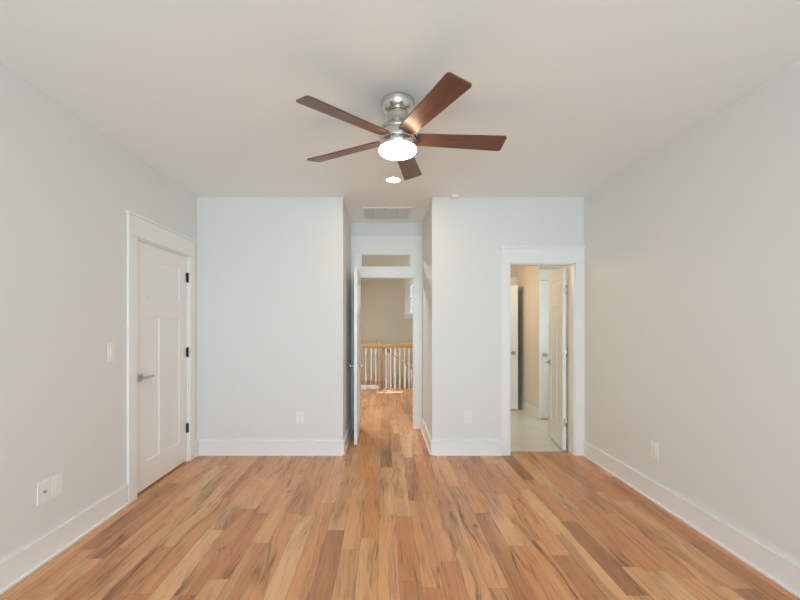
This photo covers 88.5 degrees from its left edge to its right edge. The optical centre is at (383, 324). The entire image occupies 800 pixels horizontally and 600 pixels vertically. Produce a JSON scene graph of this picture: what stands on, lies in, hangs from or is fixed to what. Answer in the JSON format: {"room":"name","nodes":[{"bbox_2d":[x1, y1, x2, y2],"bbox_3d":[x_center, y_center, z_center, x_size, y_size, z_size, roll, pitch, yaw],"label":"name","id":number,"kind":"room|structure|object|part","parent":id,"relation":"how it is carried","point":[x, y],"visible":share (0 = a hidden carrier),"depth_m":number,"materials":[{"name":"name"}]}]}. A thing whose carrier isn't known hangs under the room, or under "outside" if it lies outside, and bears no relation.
{"room":"empty bedroom","nodes":[
{"label":"empty bedroom","id":0,"kind":"room"},
{"bbox_2d":[0,63,196,561],"bbox_3d":[-2.048,0.014,1.129,0.120,2.740,6.698,0,0,0],"label":"wall","id":1,"kind":"structure","parent":0,"point":[67,188],"depth_m":2.52,"materials":[{"name":"paint"}]},
{"bbox_2d":[37,478,49,505],"bbox_3d":[-1.979,0.974,2.393,0.018,0.132,0.090,0,0,0],"label":"cable jack","id":2,"kind":"object","parent":1,"relation":"attached to","point":[43,488],"visible":1,"depth_m":2.39,"materials":[{"name":"white plastic"}]},
{"bbox_2d":[50,472,62,498],"bbox_3d":[-1.984,0.974,2.487,0.008,0.132,0.090,0,0,0],"label":"wall plate","id":3,"kind":"object","parent":1,"relation":"attached to","point":[56,482],"visible":1,"depth_m":2.48,"materials":[{"name":"white plastic"}]},
{"bbox_2d":[0,440,198,594],"bbox_3d":[-1.975,1.305,1.129,0.026,0.158,6.458,0,0,0],"label":"baseboard","id":4,"kind":"structure","parent":1,"relation":"attached to","point":[16,567],"depth_m":2.48,"materials":[{"name":"wood"}]},
{"bbox_2d":[107,343,114,360],"bbox_3d":[-1.983,0.196,2.985,0.010,0.130,0.080,0,0,0],"label":"light switch","id":5,"kind":"object","parent":1,"relation":"attached to","point":[110,346],"visible":1,"depth_m":2.97,"materials":[{"name":"white plastic"}]},
{"bbox_2d":[125,210,196,503],"bbox_3d":[-2.031,0.252,3.717,0.153,2.265,1.137,0,0,0],"label":"door frame","id":6,"kind":"structure","parent":1,"relation":"attached to","point":[140,228],"depth_m":3.25,"materials":[{"name":"wood"}]},
{"bbox_2d":[137,240,188,493],"bbox_3d":[-1.988,0.340,3.728,0.087,2.052,0.876,0,0,0],"label":"door","id":7,"kind":"structure","parent":1,"relation":"in","point":[162,275],"depth_m":3.66,"materials":[{"name":"wood"}]},
{"bbox_2d":[344,202,350,435],"bbox_3d":[-0.496,0.014,4.964,0.120,2.740,0.972,0,0,0],"label":"wall","id":8,"kind":"structure","parent":0,"point":[347,223],"depth_m":4.90,"materials":[{"name":"paint"}]},
{"bbox_2d":[343,418,352,455],"bbox_3d":[-0.423,1.305,4.886,0.026,0.158,1.087,0,0,0],"label":"baseboard","id":9,"kind":"structure","parent":8,"relation":"attached to","point":[347,436],"depth_m":4.73,"materials":[{"name":"wood"}]},
{"bbox_2d":[362,381,384,387],"bbox_3d":[-0.640,1.454,9.500,1.320,0.140,1.100,0,0,0],"label":"landing","id":10,"kind":"object","parent":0,"point":[368,382],"visible":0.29,"depth_m":9.70,"materials":[{"name":"brown wood"}]},
{"bbox_2d":[351,223,421,235],"bbox_3d":[-0.330,0.014,5.510,2.180,2.740,0.120,0,0,0],"label":"wall","id":11,"kind":"structure","parent":0,"point":[357,229],"depth_m":5.45,"materials":[{"name":"paint"}]},
{"bbox_2d":[350,268,361,444],"bbox_3d":[-0.326,0.359,5.067,0.139,2.025,0.768,0,0,0],"label":"door","id":12,"kind":"structure","parent":11,"relation":"in","point":[357,365],"depth_m":4.75,"materials":[{"name":"wood"}]},
{"bbox_2d":[351,236,422,428],"bbox_3d":[0.037,0.102,5.498,0.945,2.565,0.144,0,0,0],"label":"door frame","id":13,"kind":"structure","parent":11,"relation":"attached to","point":[361,246],"depth_m":5.43,"materials":[{"name":"wood"}]},
{"bbox_2d":[361,279,412,387],"bbox_3d":[0.890,0.814,10.110,4.620,4.340,0.120,0,0,0],"label":"wall","id":14,"kind":"structure","parent":0,"point":[382,300],"depth_m":10.05,"materials":[{"name":"paint"}]},
{"bbox_2d":[404,279,412,318],"bbox_3d":[0.927,-0.661,10.088,0.865,1.010,0.165,0,0,0],"label":"window","id":15,"kind":"structure","parent":14,"relation":"in","point":[408,314],"depth_m":10.03,"materials":[{"name":"glass"}]},
{"bbox_3d":[0.927,-0.834,10.150,0.605,0.385,0.030,0,0,0],"label":"sash","id":16,"kind":"part","parent":15,"relation":"part of","materials":[{"name":"wood"}]},
{"bbox_3d":[0.927,-0.478,10.115,0.605,0.405,0.030,0,0,0],"label":"sash","id":17,"kind":"part","parent":15,"relation":"part of","materials":[{"name":"wood"}]},
{"bbox_2d":[197,197,583,453],"bbox_3d":[0.129,0.014,4.418,4.233,2.740,0.120,0,0,0],"label":"wall","id":18,"kind":"structure","parent":0,"point":[270,270],"depth_m":4.36,"materials":[{"name":"paint"}]},
{"bbox_2d":[296,412,303,423],"bbox_3d":[-0.892,0.984,4.353,0.082,0.128,0.009,0,0,0],"label":"wall outlet","id":19,"kind":"object","parent":18,"relation":"attached to","point":[299,415],"visible":1,"depth_m":4.35,"materials":[{"name":"white plastic"}]},
{"bbox_2d":[198,440,500,455],"bbox_3d":[-0.360,1.305,4.345,3.204,0.158,0.026,0,0,0],"label":"baseboard","id":20,"kind":"structure","parent":18,"relation":"attached to","point":[206,447],"depth_m":4.34,"materials":[{"name":"wood"}]},
{"bbox_2d":[464,411,471,422],"bbox_3d":[0.893,0.979,4.353,0.082,0.128,0.009,0,0,0],"label":"wall outlet","id":21,"kind":"object","parent":18,"relation":"attached to","point":[467,414],"visible":1,"depth_m":4.35,"materials":[{"name":"white plastic"}]},
{"bbox_2d":[499,246,584,455],"bbox_3d":[1.683,0.277,4.402,0.918,2.215,0.153,0,0,0],"label":"door frame","id":22,"kind":"structure","parent":18,"relation":"attached to","point":[573,257],"depth_m":4.34,"materials":[{"name":"wood"}]},
{"bbox_2d":[545,268,566,449],"bbox_3d":[2.024,0.372,4.801,0.139,2.000,0.640,0,0,8],"label":"door","id":23,"kind":"structure","parent":18,"relation":"in","point":[557,287],"depth_m":4.74,"materials":[{"name":"wood"}]},
{"bbox_2d":[0,0,799,265],"bbox_3d":[0.596,-1.406,3.975,5.408,0.100,12.390,0,0,0],"label":"ceiling","id":24,"kind":"structure","parent":0,"point":[205,93],"depth_m":2.26,"materials":[{"name":"paint"}]},
{"bbox_2d":[361,207,411,219],"bbox_3d":[0.032,-1.350,4.985,0.590,0.012,0.530,0,0,0],"label":"ceiling vent","id":25,"kind":"object","parent":24,"relation":"in","point":[369,213],"visible":1,"depth_m":4.98,"materials":[{"name":"white metal"}]},
{"bbox_2d":[385,177,401,182],"bbox_3d":[0.086,-1.352,3.822,0.160,0.008,0.160,0,0,0],"label":"recessed light","id":26,"kind":"object","parent":24,"relation":"in","point":[388,179],"visible":1,"depth_m":3.81,"materials":[{"name":"white plastic"}]},
{"bbox_2d":[296,72,506,179],"bbox_3d":[0.113,-1.191,2.505,1.270,0.330,1.293,0,0,0],"label":"ceiling fan","id":27,"kind":"object","parent":24,"relation":"hanging from","point":[399,139],"visible":1,"depth_m":2.40,"materials":[{"name":"brown wood"}]},
{"bbox_3d":[-0.208,-1.130,2.228,0.556,0.009,0.138,0,13,-42],"label":"blade","id":28,"kind":"part","parent":27,"relation":"part of","materials":[{"name":"brown wood"}]},
{"bbox_3d":[-0.254,-1.130,2.684,0.556,0.009,0.138,0,13,30],"label":"blade","id":29,"kind":"part","parent":27,"relation":"part of","materials":[{"name":"brown wood"}]},
{"bbox_3d":[0.083,-1.048,2.488,0.226,0.044,0.226,0,0,0],"label":"lamp shade","id":30,"kind":"part","parent":27,"relation":"part of","materials":[{"name":"white glass"}]},
{"bbox_3d":[0.165,-1.130,2.869,0.138,0.009,0.556,-13,-3,12],"label":"blade","id":31,"kind":"part","parent":27,"relation":"part of","materials":[{"name":"brown wood"}]},
{"bbox_3d":[0.240,-1.130,2.131,0.138,0.009,0.556,14,-6,-23],"label":"blade","id":32,"kind":"part","parent":27,"relation":"part of","materials":[{"name":"brown wood"}]},
{"bbox_3d":[0.471,-1.130,2.527,0.556,0.009,0.138,0,-13,-6],"label":"blade","id":33,"kind":"part","parent":27,"relation":"part of","materials":[{"name":"brown wood"}]},
{"bbox_2d":[450,193,458,198],"bbox_3d":[0.737,-1.341,4.275,0.096,0.031,0.096,0,0,0],"label":"smoke detector","id":34,"kind":"object","parent":24,"relation":"attached to","point":[453,196],"visible":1,"depth_m":4.25,"materials":[{"name":"white plastic"}]},
{"bbox_2d":[0,388,799,599],"bbox_3d":[0.446,1.434,3.365,5.108,0.100,11.170,0,0,0],"label":"floor","id":35,"kind":"structure","parent":0,"point":[387,518],"depth_m":2.70,"materials":[{"name":"brown wood"}]},
{"bbox_2d":[361,385,378,388],"bbox_3d":[-0.708,1.341,8.910,1.185,0.085,0.070,0,0,0],"label":"curb","id":36,"kind":"object","parent":35,"relation":"on","point":[362,386],"visible":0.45,"depth_m":8.88,"materials":[{"name":"wood"}]},
{"bbox_2d":[361,339,412,388],"bbox_3d":[-0.268,0.843,8.910,2.064,1.083,0.072,0,0,0],"label":"stair railing","id":37,"kind":"object","parent":35,"relation":"on","point":[378,345],"visible":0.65,"depth_m":8.89,"materials":[{"name":"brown wood"}]},
{"bbox_3d":[-0.490,0.872,8.910,0.042,1.025,0.042,0,0,0],"label":"newel post","id":38,"kind":"part","parent":37,"relation":"part of","materials":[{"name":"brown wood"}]},
{"bbox_3d":[-0.100,0.872,8.910,0.042,1.025,0.042,0,0,0],"label":"newel post","id":39,"kind":"part","parent":37,"relation":"part of","materials":[{"name":"brown wood"}]},
{"bbox_3d":[-0.270,0.452,8.910,2.060,0.085,0.072,0,0,0],"label":"handrail","id":40,"kind":"part","parent":37,"relation":"part of","materials":[{"name":"brown wood"}]},
{"bbox_2d":[511,451,568,451],"bbox_3d":[1.679,1.407,4.470,0.670,0.054,0.013,0,0,0],"label":"threshold","id":41,"kind":"object","parent":35,"relation":"on","point":[511,451],"visible":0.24,"depth_m":4.47,"materials":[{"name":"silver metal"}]},
{"bbox_2d":[422,202,430,436],"bbox_3d":[0.571,0.014,4.964,0.120,2.740,0.972,0,0,0],"label":"wall","id":42,"kind":"structure","parent":0,"point":[426,225],"depth_m":4.93,"materials":[{"name":"paint"}]},
{"bbox_2d":[421,418,431,455],"bbox_3d":[0.498,1.305,4.886,0.026,0.158,1.087,0,0,0],"label":"baseboard","id":43,"kind":"structure","parent":42,"relation":"attached to","point":[425,433],"depth_m":4.76,"materials":[{"name":"wood"}]},
{"bbox_2d":[511,266,516,276],"bbox_3d":[1.577,0.014,7.460,1.395,2.740,0.880,0,0,0],"label":"wall","id":44,"kind":"structure","parent":0,"point":[513,268],"depth_m":7.02,"materials":[{"name":"paint"}]},
{"bbox_2d":[511,277,516,284],"bbox_3d":[1.890,0.284,7.064,0.796,2.200,0.153,0,0,0],"label":"door frame","id":45,"kind":"structure","parent":44,"relation":"attached to","point":[513,279],"depth_m":7.00,"materials":[{"name":"wood"}]},
{"bbox_2d":[511,285,517,409],"bbox_3d":[1.890,0.362,6.835,0.668,2.020,0.139,0,0,31],"label":"door","id":46,"kind":"structure","parent":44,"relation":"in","point":[514,288],"depth_m":6.67,"materials":[{"name":"wood"}]},
{"bbox_2d":[517,266,567,436],"bbox_3d":[2.680,0.014,6.189,0.840,2.740,3.422,0,0,0],"label":"wall","id":47,"kind":"structure","parent":0,"point":[527,276],"depth_m":6.37,"materials":[{"name":"paint"}]},
{"bbox_2d":[518,398,538,418],"bbox_3d":[1.577,1.305,5.749,1.395,0.158,2.542,0,0,0],"label":"baseboard","id":48,"kind":"structure","parent":47,"relation":"attached to","point":[523,405],"depth_m":6.41,"materials":[{"name":"wood"}]},
{"bbox_2d":[541,281,547,417],"bbox_3d":[2.611,0.359,6.016,0.610,2.025,0.087,0,0,0],"label":"door","id":49,"kind":"structure","parent":47,"relation":"in","point":[544,284],"depth_m":6.03,"materials":[{"name":"wood"}]},
{"bbox_2d":[538,269,558,418],"bbox_3d":[2.634,0.284,6.064,0.748,2.200,0.153,0,0,0],"label":"door frame","id":50,"kind":"structure","parent":47,"relation":"attached to","point":[543,273],"depth_m":6.00,"materials":[{"name":"wood"}]},
{"bbox_2d":[584,60,799,564],"bbox_3d":[2.185,0.014,1.069,0.120,2.740,6.578,0,0,0],"label":"wall","id":51,"kind":"structure","parent":0,"point":[692,251],"depth_m":2.64,"materials":[{"name":"paint"}]},
{"bbox_2d":[651,440,657,458],"bbox_3d":[2.120,0.979,3.215,0.009,0.128,0.082,0,0,0],"label":"wall outlet","id":52,"kind":"object","parent":51,"relation":"attached to","point":[654,445],"visible":1,"depth_m":3.21,"materials":[{"name":"white plastic"}]},
{"bbox_2d":[583,441,799,598],"bbox_3d":[2.112,1.305,1.118,0.026,0.158,6.436,0,0,0],"label":"baseboard","id":53,"kind":"structure","parent":51,"relation":"attached to","point":[778,568],"depth_m":2.64,"materials":[{"name":"wood"}]},
{"bbox_3d":[0.940,0.864,9.510,4.720,4.440,1.320,0,0,0],"label":"wall","id":54,"kind":"structure","parent":0,"visible":0},
{"bbox_3d":[0.800,1.984,9.515,1.560,1.140,1.070,0,0,0],"label":"stairs","id":55,"kind":"structure","parent":54,"relation":"on","visible":0},
{"bbox_2d":[382,348,412,387],"bbox_3d":[0.748,1.475,9.040,1.605,2.098,0.074,0,0,0],"label":"railing","id":56,"kind":"object","parent":55,"relation":"on","point":[388,351],"visible":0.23,"depth_m":9.02,"materials":[{"name":"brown wood"}]},
{"bbox_3d":[-0.018,0.934,9.040,0.050,0.900,0.050,0,0,0],"label":"newel post","id":57,"kind":"part","parent":56,"relation":"part of","materials":[{"name":"brown wood"}]},
{"bbox_3d":[0.775,1.079,9.040,1.550,1.211,0.064,0,0,0],"label":"handrail","id":58,"kind":"part","parent":56,"relation":"part of","materials":[{"name":"brown wood"}]}
]}

